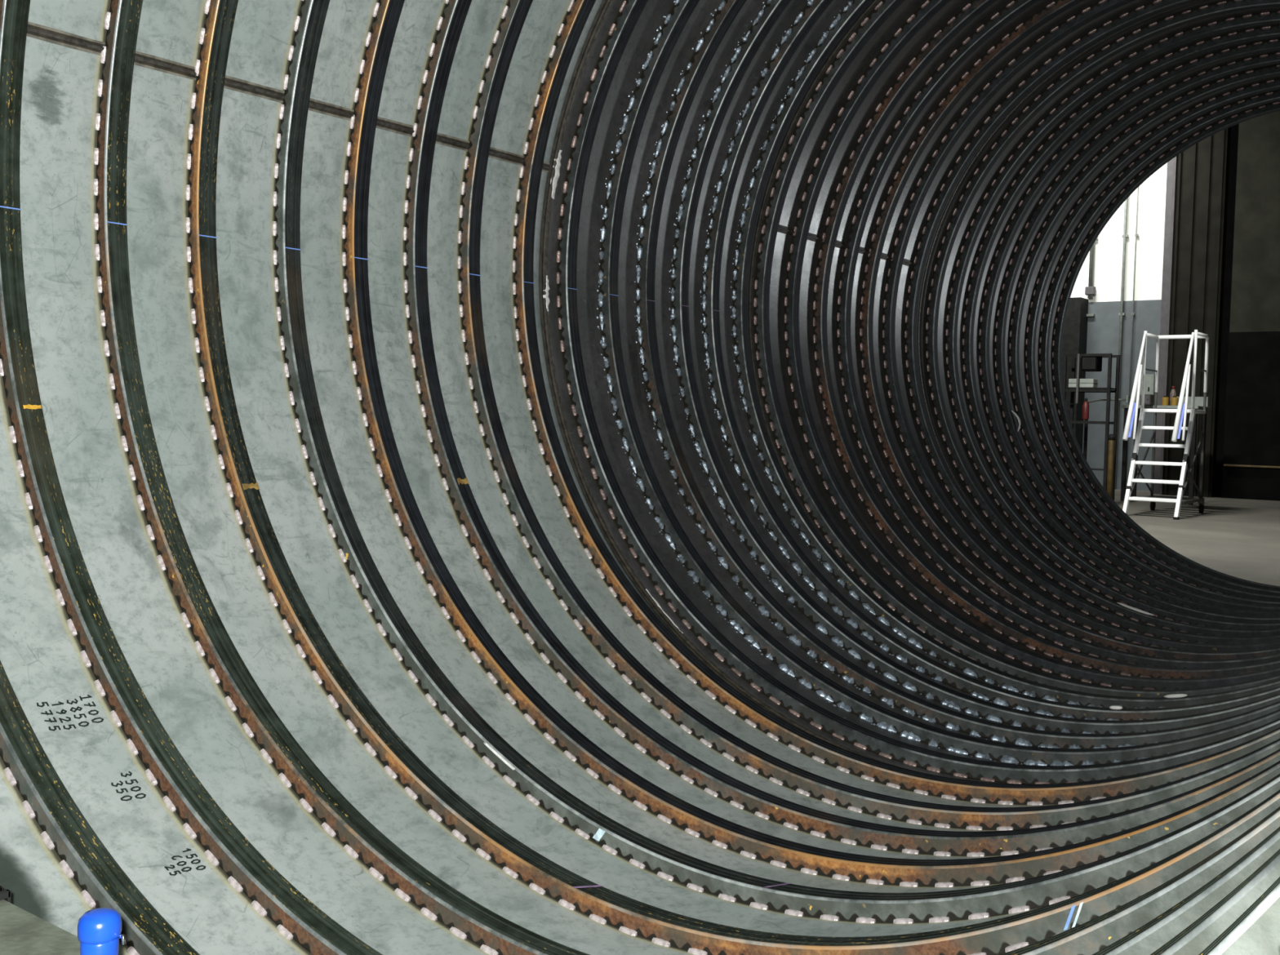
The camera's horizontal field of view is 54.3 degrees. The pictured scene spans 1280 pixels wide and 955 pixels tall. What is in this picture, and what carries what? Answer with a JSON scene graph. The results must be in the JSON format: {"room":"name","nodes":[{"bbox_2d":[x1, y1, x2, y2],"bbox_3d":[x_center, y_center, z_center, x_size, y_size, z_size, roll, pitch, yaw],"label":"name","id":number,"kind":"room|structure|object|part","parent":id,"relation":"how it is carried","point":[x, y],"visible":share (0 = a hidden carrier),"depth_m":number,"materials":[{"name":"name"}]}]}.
{"room":"shipyard hall","nodes":[
{"label":"shipyard hall","id":0,"kind":"room"},
{"bbox_2d":[1061,163,1167,491],"bbox_3d":[6.981,-4.779,25.723,9.100,9.761,0.750,3,3,37],"label":"wall","id":1,"kind":"structure","parent":0,"point":[1100,333],"depth_m":24.17,"materials":[{"name":"white paint"}]},
{"bbox_2d":[1084,237,1097,316],"bbox_3d":[8.882,-6.349,24.296,0.180,6.400,0.120,3,3,37],"label":"conduit","id":2,"kind":"object","parent":1,"relation":"attached to","point":[1090,291],"visible":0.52,"depth_m":24.38,"materials":[{"name":"grey metal"}]},
{"bbox_2d":[1115,197,1128,489],"bbox_3d":[9.339,-4.643,24.023,0.106,9.761,0.088,3,3,37],"label":"conduit","id":3,"kind":"object","parent":1,"relation":"attached to","point":[1125,235],"visible":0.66,"depth_m":24.05,"materials":[{"name":"grey metal"}]},
{"bbox_2d":[1125,186,1138,489],"bbox_3d":[9.512,-4.633,23.903,0.053,9.761,0.074,3,3,37],"label":"conduit","id":4,"kind":"object","parent":1,"relation":"attached to","point":[1136,235],"visible":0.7,"depth_m":23.93,"materials":[{"name":"metal"}]},
{"bbox_2d":[1153,158,1173,494],"bbox_3d":[9.718,-4.575,22.771,0.150,9.761,0.500,3,3,37],"label":"trim","id":5,"kind":"structure","parent":1,"relation":"attached to","point":[1170,171],"depth_m":22.65,"materials":[{"name":"grey metal"}]},
{"bbox_2d":[1160,126,1231,497],"bbox_3d":[9.933,-4.543,22.192,0.870,9.761,0.270,3,3,37],"label":"door","id":6,"kind":"structure","parent":5,"relation":"attached to","point":[1201,171],"depth_m":22.13,"materials":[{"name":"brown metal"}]},
{"bbox_2d":[1114,489,1279,586],"bbox_3d":[3.704,0.784,10.997,24.000,0.120,32.000,3,3,37],"label":"floor","id":7,"kind":"structure","parent":0,"point":[1238,538],"depth_m":14.47,"materials":[{"name":"concrete"}]},
{"bbox_2d":[0,0,1279,954],"bbox_3d":[1.994,-0.810,5.243,3.522,3.522,9.038,3,3,37],"label":"tube","id":8,"kind":"object","parent":7,"relation":"on","point":[477,477],"visible":1,"depth_m":4.10,"materials":[{"name":"metal"}]},
{"bbox_2d":[0,885,79,954],"bbox_3d":[-0.753,0.790,1.778,1.320,0.060,0.261,3,3,37],"label":"floor","id":9,"kind":"structure","parent":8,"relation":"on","point":[22,932],"depth_m":2.06,"materials":[{"name":"grey concrete"}]},
{"bbox_2d":[77,907,126,954],"bbox_3d":[-0.846,0.720,1.957,0.066,0.083,0.064,0,3,-32],"label":"canister","id":10,"kind":"object","parent":9,"relation":"on","point":[100,929],"visible":1,"depth_m":1.94,"materials":[{"name":"plastic"}]},
{"bbox_2d":[1011,410,1020,431],"bbox_3d":[2.667,-0.400,8.840,0.059,0.151,0.060,3,3,37],"label":"scrap","id":11,"kind":"object","parent":8,"relation":"on","point":[1014,413],"visible":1,"depth_m":8.84,"materials":[{"name":"silver metal"}]},
{"bbox_2d":[1109,705,1122,710],"bbox_3d":[1.841,0.890,4.826,0.049,0.018,0.016,3,3,37],"label":"scrap","id":12,"kind":"object","parent":8,"relation":"on","point":[1113,707],"visible":1,"depth_m":4.82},
{"bbox_2d":[1116,602,1154,615],"bbox_3d":[2.866,0.760,7.221,0.208,0.058,0.016,3,3,37],"label":"scrap","id":13,"kind":"object","parent":8,"relation":"on","point":[1122,604],"visible":1,"depth_m":7.22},
{"bbox_2d":[1164,693,1186,697],"bbox_3d":[2.121,0.865,4.941,0.086,0.026,0.016,3,3,37],"label":"scrap","id":14,"kind":"object","parent":8,"relation":"on","point":[1172,695],"visible":1,"depth_m":4.93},
{"bbox_2d":[1062,353,1119,500],"bbox_3d":[6.967,-0.750,19.368,0.725,2.311,0.468,3,3,37],"label":"equipment rack","id":15,"kind":"object","parent":7,"relation":"on","point":[1078,356],"visible":0.68,"depth_m":19.25,"materials":[{"name":"black metal"}]},
{"bbox_3d":[6.570,-0.761,19.405,0.045,2.311,0.045,3,3,37],"label":"post","id":16,"kind":"part","parent":15,"relation":"part of","materials":[{"name":"black metal"}]},
{"bbox_3d":[6.822,-0.771,19.741,0.045,2.311,0.045,3,3,37],"label":"post","id":17,"kind":"part","parent":15,"relation":"part of","materials":[{"name":"black metal"}]},
{"bbox_2d":[1067,378,1079,387],"bbox_3d":[6.759,-1.464,19.393,0.136,0.135,0.226,3,3,37],"label":"carton","id":18,"kind":"object","parent":15,"relation":"on","point":[1072,383],"visible":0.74,"depth_m":19.31,"materials":[{"name":"cardboard"}]},
{"bbox_2d":[1081,398,1088,419],"bbox_3d":[6.881,-1.060,19.263,0.100,0.335,0.098,3,3,37],"label":"cylinder","id":19,"kind":"object","parent":15,"relation":"hanging from","point":[1085,415],"visible":1,"depth_m":19.23,"materials":[{"name":"paint"}]},
{"bbox_2d":[1079,378,1097,387],"bbox_3d":[6.927,-1.454,19.267,0.216,0.135,0.226,3,3,37],"label":"carton","id":20,"kind":"object","parent":15,"relation":"on","point":[1084,383],"visible":0.94,"depth_m":19.18,"materials":[{"name":"cardboard"}]},
{"bbox_2d":[1080,355,1102,371],"bbox_3d":[6.973,-1.766,19.263,0.240,0.250,0.276,3,3,37],"label":"control unit","id":21,"kind":"object","parent":15,"relation":"hanging from","point":[1088,363],"visible":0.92,"depth_m":19.16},
{"bbox_2d":[1066,387,1116,389],"bbox_3d":[6.983,-1.379,19.340,0.680,0.020,0.380,3,3,37],"label":"shelf","id":22,"kind":"object","parent":15,"relation":"attached to","point":[1066,388],"depth_m":19.19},
{"bbox_2d":[1090,467,1103,470],"bbox_3d":[6.954,-0.135,19.398,0.680,0.020,0.380,3,3,37],"label":"shelf","id":23,"kind":"object","parent":15,"relation":"attached to","point":[1092,468],"depth_m":19.15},
{"bbox_3d":[7.114,-0.729,18.998,0.045,2.311,0.045,3,3,37],"label":"post","id":24,"kind":"part","parent":15,"relation":"part of","materials":[{"name":"black metal"}]},
{"bbox_3d":[7.366,-0.739,19.334,0.045,2.311,0.045,3,3,37],"label":"post","id":25,"kind":"part","parent":15,"relation":"part of","materials":[{"name":"black metal"}]},
{"bbox_2d":[1083,395,1130,460],"bbox_3d":[7.658,-0.492,20.529,0.700,1.720,0.150,3,3,37],"label":"pipe arm","id":26,"kind":"object","parent":7,"relation":"on","point":[1127,399],"visible":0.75,"depth_m":20.66},
{"bbox_2d":[1106,434,1115,498],"bbox_3d":[7.110,-0.111,18.857,0.100,1.090,0.098,3,3,37],"label":"bollard","id":27,"kind":"object","parent":7,"relation":"on","point":[1111,437],"visible":0.92,"depth_m":18.82,"materials":[{"name":"paint"}]},
{"bbox_2d":[1120,396,1208,505],"bbox_3d":[8.483,-0.459,20.223,1.170,1.721,0.750,3,3,37],"label":"workbench","id":28,"kind":"object","parent":7,"relation":"on","point":[1198,402],"visible":0.66,"depth_m":20.17,"materials":[{"name":"grey metal"}]},
{"bbox_3d":[7.880,-0.371,20.284,0.060,1.511,0.060,3,3,37],"label":"leg","id":29,"kind":"part","parent":28,"relation":"part of","materials":[{"name":"metal"}]},
{"bbox_3d":[8.258,-0.386,20.788,0.060,1.511,0.060,3,3,37],"label":"leg","id":30,"kind":"part","parent":28,"relation":"part of","materials":[{"name":"metal"}]},
{"bbox_2d":[1133,373,1155,405],"bbox_3d":[8.161,-1.415,20.143,0.300,0.500,0.240,3,3,37],"label":"electrical box","id":31,"kind":"object","parent":28,"relation":"on","point":[1149,378],"visible":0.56,"depth_m":20.01,"materials":[{"name":"grey metal"}]},
{"bbox_3d":[8.099,-1.412,20.060,0.240,0.380,0.008,3,3,37],"label":"panel","id":32,"kind":"part","parent":31,"relation":"part of","materials":[{"name":"grey metal"}]},
{"bbox_2d":[1139,394,1154,405],"bbox_3d":[8.085,-1.240,19.905,0.160,0.170,0.240,3,3,37],"label":"pump","id":33,"kind":"object","parent":28,"relation":"on","point":[1148,398],"visible":0.91,"depth_m":19.82,"materials":[{"name":"grey metal"}]},
{"bbox_3d":[8.023,-1.238,19.822,0.128,0.129,0.008,3,3,37],"label":"panel","id":34,"kind":"part","parent":33,"relation":"part of","materials":[{"name":"grey metal"}]},
{"bbox_2d":[1161,395,1168,405],"bbox_3d":[8.397,-1.226,19.947,0.104,0.153,0.102,3,3,37],"label":"can","id":35,"kind":"object","parent":28,"relation":"on","point":[1165,400],"visible":1,"depth_m":19.90,"materials":[{"name":"paint"}]},
{"bbox_2d":[1169,386,1176,405],"bbox_3d":[8.553,-1.307,20.015,0.096,0.315,0.094,3,3,37],"label":"bottle","id":36,"kind":"object","parent":28,"relation":"on","point":[1173,393],"visible":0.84,"depth_m":19.99,"materials":[{"name":"grey plastic"}]},
{"bbox_2d":[1170,395,1177,405],"bbox_3d":[8.509,-1.220,19.863,0.104,0.153,0.102,3,3,37],"label":"can","id":37,"kind":"object","parent":28,"relation":"on","point":[1174,402],"visible":1,"depth_m":19.82,"materials":[{"name":"paint"}]},
{"bbox_3d":[8.712,-0.322,19.662,0.060,1.511,0.060,3,3,37],"label":"leg","id":38,"kind":"part","parent":28,"relation":"part of","materials":[{"name":"black metal"}]},
{"bbox_3d":[9.090,-0.337,20.166,0.060,1.511,0.060,3,3,37],"label":"leg","id":39,"kind":"part","parent":28,"relation":"part of","materials":[{"name":"black metal"}]},
{"bbox_2d":[1122,329,1208,519],"bbox_3d":[7.262,-0.746,17.199,0.822,2.562,1.795,3,3,37],"label":"step ladder","id":40,"kind":"object","parent":7,"relation":"on","point":[1181,411],"visible":0.98,"depth_m":17.05,"materials":[{"name":"white metal"}]},
{"bbox_3d":[6.803,-1.256,17.166,0.080,1.496,0.698,3,3,37],"label":"hand rail","id":41,"kind":"part","parent":40,"relation":"part of","materials":[{"name":"white metal"}]},
{"bbox_3d":[6.818,-1.039,17.098,0.034,1.035,0.450,3,3,29],"label":"rail","id":42,"kind":"part","parent":40,"relation":"part of","materials":[{"name":"white metal"}]},
{"bbox_3d":[7.062,0.294,17.538,0.050,0.040,1.472,3,3,34],"label":"rail","id":43,"kind":"part","parent":40,"relation":"part of","materials":[{"name":"metal"}]},
{"bbox_3d":[7.037,-1.497,17.423,0.040,1.094,0.042,3,3,37],"label":"guard post","id":44,"kind":"part","parent":40,"relation":"part of","materials":[{"name":"white metal"}]},
{"bbox_3d":[7.242,-1.522,17.694,0.024,0.024,0.680,3,3,37],"label":"rail","id":45,"kind":"part","parent":40,"relation":"part of","materials":[{"name":"metal"}]},
{"bbox_3d":[7.251,-1.626,17.699,0.048,0.808,0.704,3,3,37],"label":"rail","id":46,"kind":"part","parent":40,"relation":"part of","materials":[{"name":"white metal"}]},
{"bbox_3d":[7.420,-0.466,18.016,0.035,1.530,0.035,2,3,14],"label":"leg","id":47,"kind":"part","parent":40,"relation":"part of","materials":[{"name":"metal"}]},
{"bbox_3d":[7.667,0.293,17.854,0.660,0.040,0.050,3,3,37],"label":"rail","id":48,"kind":"part","parent":40,"relation":"part of","materials":[{"name":"metal"}]},
{"bbox_3d":[7.703,-1.998,17.722,0.660,0.057,0.060,3,3,37],"label":"rail","id":49,"kind":"part","parent":40,"relation":"part of","materials":[{"name":"white metal"}]},
{"bbox_3d":[7.306,-1.226,16.789,0.080,1.496,0.698,3,3,37],"label":"hand rail","id":50,"kind":"part","parent":40,"relation":"part of","materials":[{"name":"white metal"}]},
{"bbox_3d":[7.322,-1.010,16.721,0.034,1.035,0.450,3,3,29],"label":"rail","id":51,"kind":"part","parent":40,"relation":"part of","materials":[{"name":"white metal"}]},
{"bbox_3d":[7.590,0.325,17.143,0.050,0.040,1.472,3,3,34],"label":"rail","id":52,"kind":"part","parent":40,"relation":"part of","materials":[{"name":"metal"}]},
{"bbox_3d":[7.565,-1.466,17.028,0.040,1.094,0.042,3,3,37],"label":"guard post","id":53,"kind":"part","parent":40,"relation":"part of","materials":[{"name":"white metal"}]},
{"bbox_3d":[7.949,-0.435,17.621,0.035,1.530,0.035,2,3,14],"label":"leg","id":54,"kind":"part","parent":40,"relation":"part of","materials":[{"name":"metal"}]},
{"bbox_3d":[7.779,-1.595,17.304,0.048,0.808,0.704,3,3,37],"label":"rail","id":55,"kind":"part","parent":40,"relation":"part of","materials":[{"name":"white metal"}]},
{"bbox_2d":[1229,111,1279,332],"bbox_3d":[15.457,-5.681,18.156,12.370,6.850,0.250,3,3,37],"label":"wall","id":56,"kind":"structure","parent":0,"point":[1255,273],"depth_m":21.61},
{"bbox_2d":[1213,123,1239,497],"bbox_3d":[10.509,-4.524,22.086,0.180,9.761,0.250,3,3,37],"label":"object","id":57,"kind":"structure","parent":56,"relation":"attached to","point":[1234,129],"depth_m":22.07,"materials":[{"name":"black metal"}]},
{"bbox_2d":[1221,331,1279,501],"bbox_3d":[15.297,-0.805,18.325,12.370,2.911,0.300,3,3,37],"label":"door","id":58,"kind":"structure","parent":56,"relation":"in","point":[1251,441],"depth_m":21.68,"materials":[{"name":"black paint"}]},
{"bbox_3d":[14.013,0.004,19.161,9.350,0.035,0.060,3,3,37],"label":"rail","id":59,"kind":"part","parent":58,"relation":"part of","materials":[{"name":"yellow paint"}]}
]}

